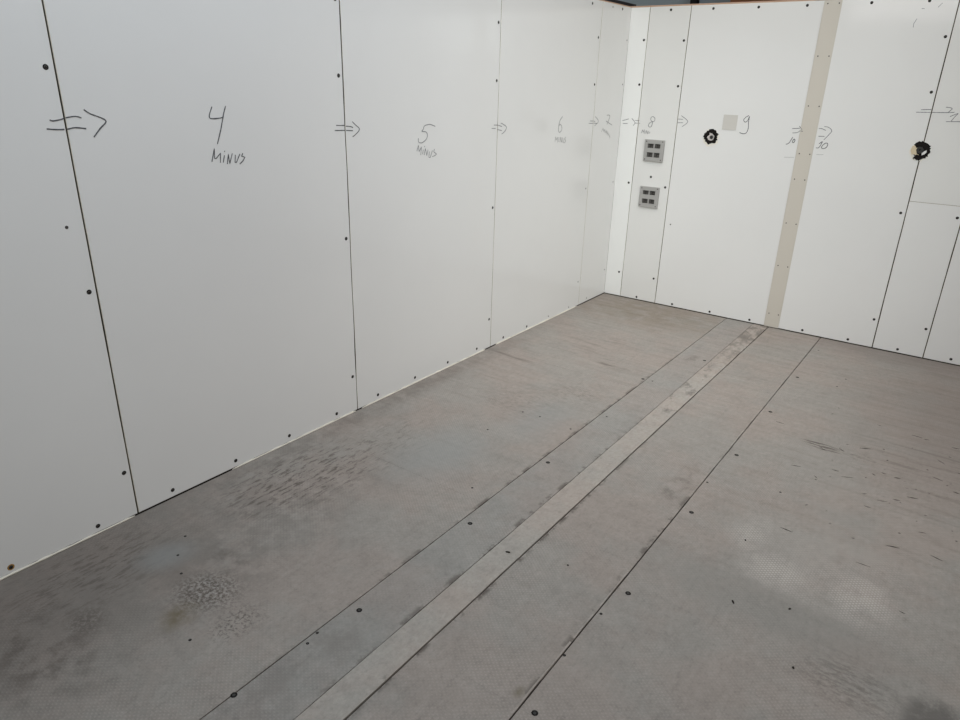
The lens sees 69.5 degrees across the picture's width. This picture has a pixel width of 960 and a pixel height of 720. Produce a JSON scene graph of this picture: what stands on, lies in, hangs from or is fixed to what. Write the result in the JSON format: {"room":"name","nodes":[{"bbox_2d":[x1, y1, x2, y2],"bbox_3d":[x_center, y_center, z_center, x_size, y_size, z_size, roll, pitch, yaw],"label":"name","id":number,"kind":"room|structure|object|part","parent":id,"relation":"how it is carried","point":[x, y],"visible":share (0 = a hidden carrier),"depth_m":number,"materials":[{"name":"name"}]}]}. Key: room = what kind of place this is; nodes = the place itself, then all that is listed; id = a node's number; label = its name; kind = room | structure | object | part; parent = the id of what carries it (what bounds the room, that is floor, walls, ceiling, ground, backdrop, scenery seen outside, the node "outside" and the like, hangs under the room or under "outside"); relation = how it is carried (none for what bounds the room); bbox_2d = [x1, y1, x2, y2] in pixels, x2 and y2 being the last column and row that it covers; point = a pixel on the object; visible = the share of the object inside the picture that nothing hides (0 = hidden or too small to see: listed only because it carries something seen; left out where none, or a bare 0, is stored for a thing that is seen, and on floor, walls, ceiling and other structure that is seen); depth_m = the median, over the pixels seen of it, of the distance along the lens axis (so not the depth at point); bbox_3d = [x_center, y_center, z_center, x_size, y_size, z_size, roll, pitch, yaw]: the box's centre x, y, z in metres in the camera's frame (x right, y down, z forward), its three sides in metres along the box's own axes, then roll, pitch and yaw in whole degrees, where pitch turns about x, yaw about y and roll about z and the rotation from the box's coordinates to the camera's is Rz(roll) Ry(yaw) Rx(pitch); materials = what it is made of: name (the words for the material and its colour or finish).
{"room":"unfinished room","nodes":[
{"label":"unfinished room","id":0,"kind":"room"},
{"bbox_2d":[33,27,602,562],"bbox_3d":[-1.323,-0.408,2.417,0.110,2.161,8.000,16,26,32],"label":"wall","id":1,"kind":"structure","parent":0,"point":[46,27],"depth_m":2.89,"materials":[{"name":"grey"}]},
{"bbox_2d":[0,0,136,577],"bbox_3d":[-1.676,-0.218,1.877,0.014,2.139,1.199,16,26,32],"label":"panel","id":2,"kind":"object","parent":1,"relation":"attached to","point":[65,477],"visible":1,"depth_m":2.29,"materials":[{"name":"white laminate"}]},
{"bbox_2d":[41,0,356,511],"bbox_3d":[-0.971,-0.563,2.785,0.014,2.139,1.198,16,26,32],"label":"panel","id":3,"kind":"object","parent":1,"relation":"attached to","point":[206,138],"visible":1,"depth_m":2.71,"materials":[{"name":"white laminate"}]},
{"bbox_2d":[0,306,575,580],"bbox_3d":[-0.642,0.261,3.630,0.006,0.008,4.790,16,26,32],"label":"baseboard","id":4,"kind":"structure","parent":1,"relation":"attached to","point":[345,415],"depth_m":3.29,"materials":[{"name":"beige"}]},
{"bbox_2d":[339,0,500,408],"bbox_3d":[-0.264,-0.909,3.697,0.014,2.139,1.207,16,26,32],"label":"panel","id":5,"kind":"object","parent":1,"relation":"attached to","point":[420,78],"visible":1,"depth_m":3.62,"materials":[{"name":"white laminate"}]},
{"bbox_2d":[490,0,602,345],"bbox_3d":[0.445,-1.257,4.612,0.014,2.139,1.207,16,26,32],"label":"panel","id":6,"kind":"object","parent":1,"relation":"attached to","point":[548,64],"visible":1,"depth_m":4.54,"materials":[{"name":"white laminate"}]},
{"bbox_2d":[578,1,630,304],"bbox_3d":[0.933,-1.496,5.241,0.014,2.139,0.452,16,26,32],"label":"panel","id":7,"kind":"object","parent":1,"relation":"attached to","point":[615,22],"visible":1,"depth_m":5.19,"materials":[{"name":"white laminate"}]},
{"bbox_2d":[600,0,630,7],"bbox_3d":[-0.455,-1.799,3.018,0.011,0.006,5.270,16,26,32],"label":"trim","id":8,"kind":"structure","parent":1,"relation":"attached to","point":[600,0],"depth_m":4.82,"materials":[{"name":"beige"}]},
{"bbox_2d":[605,0,635,5],"bbox_3d":[-0.467,-1.843,3.084,0.095,0.020,5.380,16,26,32],"label":"trim","id":9,"kind":"structure","parent":1,"relation":"on","point":[614,1],"depth_m":4.91,"materials":[{"name":"black metal"}]},
{"bbox_2d":[0,293,959,719],"bbox_3d":[0.537,0.690,2.811,15.000,0.124,12.150,16,26,32],"label":"floor","id":10,"kind":"structure","parent":0,"point":[253,590],"depth_m":2.53,"materials":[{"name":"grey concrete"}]},
{"bbox_2d":[294,324,767,719],"bbox_3d":[0.258,0.640,2.774,0.107,0.014,6.194,16,26,32],"label":"floor strip","id":11,"kind":"object","parent":10,"relation":"on","point":[356,687],"visible":1,"depth_m":2.49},
{"bbox_2d":[690,0,698,3],"bbox_3d":[2.292,-3.446,7.576,0.140,4.100,0.160,16,26,32],"label":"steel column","id":12,"kind":"structure","parent":10,"relation":"on","point":[691,1],"depth_m":7.39,"materials":[{"name":"black"}]},
{"bbox_2d":[730,0,819,1],"bbox_3d":[2.974,-2.544,6.987,1.196,2.900,0.030,16,26,32],"label":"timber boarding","id":13,"kind":"object","parent":10,"relation":"on","point":[730,0],"visible":0.02,"depth_m":6.84,"materials":[{"name":"brown"}]},
{"bbox_2d":[619,0,729,5],"bbox_3d":[4.115,-3.028,6.552,15.000,4.220,0.150,16,26,32],"label":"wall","id":14,"kind":"structure","parent":0,"point":[637,2],"depth_m":7.69,"materials":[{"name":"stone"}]},
{"bbox_2d":[603,0,959,365],"bbox_3d":[3.161,-0.956,4.088,5.310,2.161,0.110,16,26,32],"label":"wall","id":15,"kind":"structure","parent":0,"point":[959,0],"depth_m":4.55,"materials":[{"name":"grey"}]},
{"bbox_2d":[604,7,650,295],"bbox_3d":[1.132,-1.544,5.374,0.146,2.139,0.014,16,26,32],"label":"panel","id":16,"kind":"object","parent":15,"relation":"attached to","point":[640,16],"visible":1,"depth_m":5.32,"materials":[{"name":"white laminate"}]},
{"bbox_2d":[620,5,691,302],"bbox_3d":[1.313,-1.490,5.253,0.300,2.139,0.014,16,26,32],"label":"panel","id":17,"kind":"object","parent":15,"relation":"attached to","point":[668,30],"visible":1,"depth_m":5.18,"materials":[{"name":"white laminate"}]},
{"bbox_2d":[638,186,659,208],"bbox_3d":[1.302,-1.256,5.335,0.155,0.156,0.014,16,26,32],"label":"box","id":18,"kind":"object","parent":17,"relation":"attached to","point":[647,195],"visible":1,"depth_m":5.33,"materials":[{"name":"grey plastic"}]},
{"bbox_2d":[643,139,664,161],"bbox_3d":[1.309,-1.575,5.208,0.155,0.156,0.014,16,26,32],"label":"box","id":19,"kind":"object","parent":17,"relation":"attached to","point":[652,153],"visible":1,"depth_m":5.21,"materials":[{"name":"grey plastic"}]},
{"bbox_2d":[631,0,817,7],"bbox_3d":[1.585,-2.437,4.744,1.350,0.010,0.096,16,26,32],"label":"trim","id":20,"kind":"structure","parent":15,"relation":"on","point":[776,0],"depth_m":4.65,"materials":[{"name":"beige"}]},
{"bbox_2d":[655,0,827,324],"bbox_3d":[1.802,-1.347,4.929,0.901,2.139,0.014,16,26,32],"label":"panel","id":21,"kind":"object","parent":15,"relation":"attached to","point":[726,204],"visible":1,"depth_m":4.88,"materials":[{"name":"white laminate"}]},
{"bbox_2d":[703,129,719,146],"bbox_3d":[1.655,-1.590,4.948,0.120,0.123,0.017,16,26,32],"label":"pipe opening","id":22,"kind":"object","parent":21,"relation":"attached to","point":[711,137],"visible":1,"depth_m":4.94,"materials":[{"name":"black"}]},
{"bbox_2d":[722,115,737,129],"bbox_3d":[1.749,-1.663,4.841,0.098,0.100,0.002,16,26,32],"label":"square patch","id":23,"kind":"object","parent":21,"relation":"attached to","point":[729,121],"visible":1,"depth_m":4.84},
{"bbox_2d":[764,0,958,346],"bbox_3d":[2.414,-1.165,4.521,0.716,2.141,0.016,16,26,32],"label":"panel","id":24,"kind":"object","parent":15,"relation":"attached to","point":[888,56],"depth_m":4.47,"materials":[{"name":"white laminate"}]},
{"bbox_3d":[2.163,-1.235,4.681,0.103,2.139,0.004,16,26,32],"label":"cover strip","id":25,"kind":"part","parent":24,"relation":"part of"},
{"bbox_2d":[909,141,930,160],"bbox_3d":[2.704,-1.284,4.250,0.118,0.120,0.017,16,26,32],"label":"pipe opening","id":26,"kind":"object","parent":24,"relation":"attached to","point":[921,150],"visible":1,"depth_m":4.25,"materials":[{"name":"black"}]},
{"bbox_2d":[873,201,959,356],"bbox_3d":[2.813,-0.509,4.462,0.296,0.984,0.014,16,26,32],"label":"panel","id":27,"kind":"object","parent":15,"relation":"attached to","point":[930,230],"visible":1,"depth_m":4.45,"materials":[{"name":"white laminate"}]},
{"bbox_2d":[910,4,959,205],"bbox_3d":[2.841,-1.502,4.064,0.296,1.154,0.014,16,26,32],"label":"panel","id":28,"kind":"object","parent":15,"relation":"attached to","point":[937,179],"visible":1,"depth_m":4.17,"materials":[{"name":"white laminate"}]},
{"bbox_2d":[923,230,959,364],"bbox_3d":[3.436,-0.866,3.843,1.198,2.139,0.014,16,26,32],"label":"panel","id":29,"kind":"object","parent":15,"relation":"attached to","point":[943,344],"visible":1,"depth_m":4.42,"materials":[{"name":"white laminate"}]}
]}

